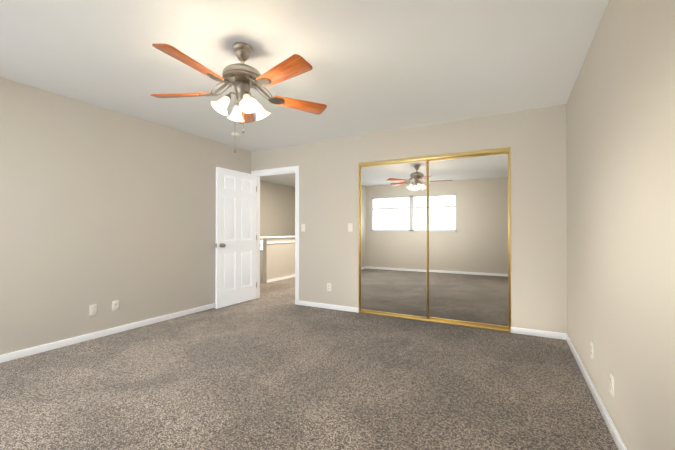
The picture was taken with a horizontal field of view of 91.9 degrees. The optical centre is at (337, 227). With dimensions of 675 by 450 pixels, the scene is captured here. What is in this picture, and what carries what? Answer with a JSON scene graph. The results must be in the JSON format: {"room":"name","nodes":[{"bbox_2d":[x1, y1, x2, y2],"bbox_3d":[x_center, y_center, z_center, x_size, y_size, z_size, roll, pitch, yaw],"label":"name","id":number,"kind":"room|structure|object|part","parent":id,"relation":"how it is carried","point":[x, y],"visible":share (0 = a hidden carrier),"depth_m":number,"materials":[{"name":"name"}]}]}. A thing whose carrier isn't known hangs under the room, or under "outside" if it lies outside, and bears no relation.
{"room":"empty bedroom","nodes":[
{"label":"empty bedroom","id":0,"kind":"room"},
{"bbox_2d":[0,77,250,354],"bbox_3d":[-2.665,-0.067,3.312,0.120,2.440,4.900,0,0,28],"label":"wall","id":1,"kind":"structure","parent":0,"point":[102,208],"depth_m":3.42,"materials":[{"name":"paint"}]},
{"bbox_2d":[89,304,96,315],"bbox_3d":[-2.542,0.854,3.398,0.009,0.116,0.072,0,0,28],"label":"electrical outlet","id":2,"kind":"object","parent":1,"relation":"attached to","point":[93,310],"visible":1,"depth_m":3.40,"materials":[{"name":"white plastic"}]},
{"bbox_2d":[0,303,214,362],"bbox_3d":[-2.572,1.120,3.321,0.025,0.066,4.780,0,0,28],"label":"baseboard","id":3,"kind":"structure","parent":1,"relation":"attached to","point":[58,344],"depth_m":3.39,"materials":[{"name":"white wood"}]},
{"bbox_2d":[112,300,118,311],"bbox_3d":[-2.437,0.855,3.591,0.009,0.116,0.072,0,0,28],"label":"electrical outlet","id":4,"kind":"object","parent":1,"relation":"attached to","point":[115,305],"visible":1,"depth_m":3.59,"materials":[{"name":"white plastic"}]},
{"bbox_2d":[260,277,294,301],"bbox_3d":[0.278,1.235,7.623,2.815,0.100,5.260,0,0,28],"label":"floor","id":5,"kind":"structure","parent":0,"point":[283,289],"depth_m":6.14,"materials":[{"name":"carpet"}]},
{"bbox_2d":[260,180,294,282],"bbox_3d":[-1.939,0.723,8.756,0.120,3.940,5.380,0,0,28],"label":"wall","id":6,"kind":"structure","parent":0,"point":[277,209],"depth_m":9.05,"materials":[{"name":"paint"}]},
{"bbox_2d":[263,237,294,282],"bbox_3d":[-0.620,1.463,8.816,0.100,2.460,4.010,0,0,28],"label":"wall","id":7,"kind":"structure","parent":0,"point":[278,260],"depth_m":7.39,"materials":[{"name":"paint"}]},
{"bbox_2d":[260,236,294,243],"bbox_3d":[-0.738,0.694,8.602,0.160,0.995,4.510,0,0,28],"label":"trim","id":8,"kind":"structure","parent":7,"relation":"attached to","point":[279,237],"depth_m":7.36,"materials":[{"name":"white wood"}]},
{"bbox_2d":[267,274,294,282],"bbox_3d":[-0.570,1.163,8.792,0.012,0.060,4.010,0,0,28],"label":"baseboard","id":9,"kind":"structure","parent":7,"relation":"attached to","point":[279,278],"depth_m":7.43,"materials":[{"name":"white wood"}]},
{"bbox_2d":[0,0,608,186],"bbox_3d":[-0.254,-1.323,5.145,6.530,0.100,10.400,0,0,28],"label":"ceiling","id":10,"kind":"structure","parent":0,"point":[382,65],"depth_m":2.46,"materials":[{"name":"paint"}]},
{"bbox_2d":[231,132,240,136],"bbox_3d":[-1.373,-1.260,4.430,0.130,0.038,0.130,0,0,28],"label":"smoke detector","id":11,"kind":"object","parent":10,"relation":"attached to","point":[234,134],"visible":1,"depth_m":4.39,"materials":[{"name":"white plastic"}]},
{"bbox_2d":[150,42,326,152],"bbox_3d":[-0.687,-0.913,2.301,1.288,0.762,1.262,0,0,28],"label":"fan","id":12,"kind":"object","parent":10,"relation":"hanging from","point":[242,78],"visible":1,"depth_m":2.26,"materials":[{"name":"brown wood"}]},
{"bbox_3d":[-1.123,-0.969,2.381,0.444,0.006,0.148,0,13,5],"label":"blade","id":13,"kind":"part","parent":12,"relation":"part of","materials":[{"name":"brown wood"}]},
{"label":"blade","id":14,"kind":"part","parent":12,"relation":"part of","materials":[{"name":"brown wood"}]},
{"bbox_3d":[-0.779,-0.966,2.771,0.148,0.006,0.444,-13,2,-12],"label":"blade","id":15,"kind":"part","parent":12,"relation":"part of","materials":[{"name":"brown wood"}]},
{"label":"blade","id":16,"kind":"part","parent":12,"relation":"part of","materials":[{"name":"brown wood"}]},
{"label":"blade","id":17,"kind":"part","parent":12,"relation":"part of","materials":[{"name":"brown wood"}]},
{"bbox_2d":[0,298,617,449],"bbox_3d":[-0.674,1.196,2.296,4.580,0.100,5.020,0,0,28],"label":"floor carpet","id":18,"kind":"object","parent":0,"point":[263,374],"visible":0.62,"depth_m":2.33,"materials":[{"name":"grey carpet"}]},
{"bbox_2d":[251,104,566,332],"bbox_3d":[-0.368,-0.055,4.925,6.290,2.440,0.120,0,0,28],"label":"wall","id":19,"kind":"structure","parent":0,"point":[534,140],"depth_m":3.85,"materials":[{"name":"paint"}]},
{"bbox_2d":[251,166,298,304],"bbox_3d":[-0.975,0.109,5.251,0.962,2.116,0.152,0,0,28],"label":"door frame","id":20,"kind":"structure","parent":19,"relation":"attached to","point":[278,171],"depth_m":5.14,"materials":[{"name":"white wood"}]},
{"bbox_2d":[215,167,256,308],"bbox_3d":[-1.538,0.141,5.023,0.177,2.025,0.812,0,0,28],"label":"door","id":21,"kind":"structure","parent":20,"relation":"attached to","point":[235,271],"depth_m":4.96,"materials":[{"name":"white wood"}]},
{"bbox_2d":[301,224,304,231],"bbox_3d":[-0.518,-0.005,4.931,0.072,0.116,0.010,0,0,28],"label":"light switch","id":22,"kind":"object","parent":19,"relation":"attached to","point":[302,227],"visible":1,"depth_m":4.93,"materials":[{"name":"white plastic"}]},
{"bbox_2d":[327,283,330,290],"bbox_3d":[-0.122,0.853,4.712,0.072,0.116,0.009,0,0,28],"label":"electrical outlet","id":23,"kind":"object","parent":19,"relation":"attached to","point":[328,286],"visible":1,"depth_m":4.71,"materials":[{"name":"white plastic"}]},
{"bbox_2d":[299,300,358,312],"bbox_3d":[-0.146,1.130,4.721,0.996,0.066,0.013,0,0,28],"label":"baseboard","id":24,"kind":"structure","parent":19,"relation":"attached to","point":[321,305],"depth_m":4.70,"materials":[{"name":"white wood"}]},
{"bbox_2d":[348,223,352,231],"bbox_3d":[0.177,-0.008,4.556,0.072,0.116,0.010,0,0,28],"label":"light switch","id":25,"kind":"object","parent":19,"relation":"attached to","point":[350,227],"visible":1,"depth_m":4.55,"materials":[{"name":"white plastic"}]},
{"bbox_2d":[358,147,510,331],"bbox_3d":[1.126,0.131,4.096,1.853,2.056,0.096,0,0,28],"label":"closet","id":26,"kind":"object","parent":19,"relation":"attached to","point":[434,238],"visible":1,"depth_m":4.05,"materials":[{"name":"gold metal"}]},
{"bbox_3d":[0.722,0.137,4.297,0.898,1.958,0.006,0,0,28],"label":"door glass","id":27,"kind":"part","parent":26,"relation":"part of","materials":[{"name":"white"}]},
{"bbox_3d":[0.723,0.141,4.298,0.920,1.990,0.024,0,0,28],"label":"door frame","id":28,"kind":"part","parent":26,"relation":"part of","materials":[{"name":"gold metal"}]},
{"bbox_3d":[1.533,0.134,3.902,0.898,1.958,0.006,0,0,28],"label":"door glass","id":29,"kind":"part","parent":26,"relation":"part of","materials":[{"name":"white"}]},
{"bbox_3d":[1.534,0.138,3.903,0.920,1.990,0.024,0,0,28],"label":"door frame","id":30,"kind":"part","parent":26,"relation":"part of","materials":[{"name":"gold metal"}]},
{"bbox_2d":[511,327,564,339],"bbox_3d":[2.132,1.121,3.491,0.496,0.066,0.013,0,0,28],"label":"baseboard","id":31,"kind":"structure","parent":19,"relation":"attached to","point":[533,332],"depth_m":3.48,"materials":[{"name":"white wood"}]},
{"bbox_2d":[566,0,674,449],"bbox_3d":[1.288,-0.082,1.246,0.120,2.440,5.020,0,0,28],"label":"wall","id":32,"kind":"structure","parent":0,"point":[620,144],"depth_m":1.57,"materials":[{"name":"paint"}]},
{"bbox_2d":[591,341,593,360],"bbox_3d":[1.778,0.856,2.282,0.009,0.116,0.072,0,0,28],"label":"electrical outlet","id":33,"kind":"object","parent":32,"relation":"attached to","point":[592,350],"visible":0.98,"depth_m":2.26,"materials":[{"name":"white plastic"}]},
{"bbox_2d":[565,333,626,449],"bbox_3d":[1.228,1.105,1.270,0.016,0.066,4.780,0,0,28],"label":"baseboard","id":34,"kind":"structure","parent":32,"relation":"attached to","point":[619,442],"depth_m":2.07,"materials":[{"name":"white wood"}]},
{"bbox_2d":[610,372,613,396],"bbox_3d":[1.531,0.872,1.824,0.009,0.116,0.072,0,0,28],"label":"electrical outlet","id":35,"kind":"object","parent":32,"relation":"attached to","point":[611,384],"visible":1,"depth_m":1.81,"materials":[{"name":"white plastic"}]}
]}

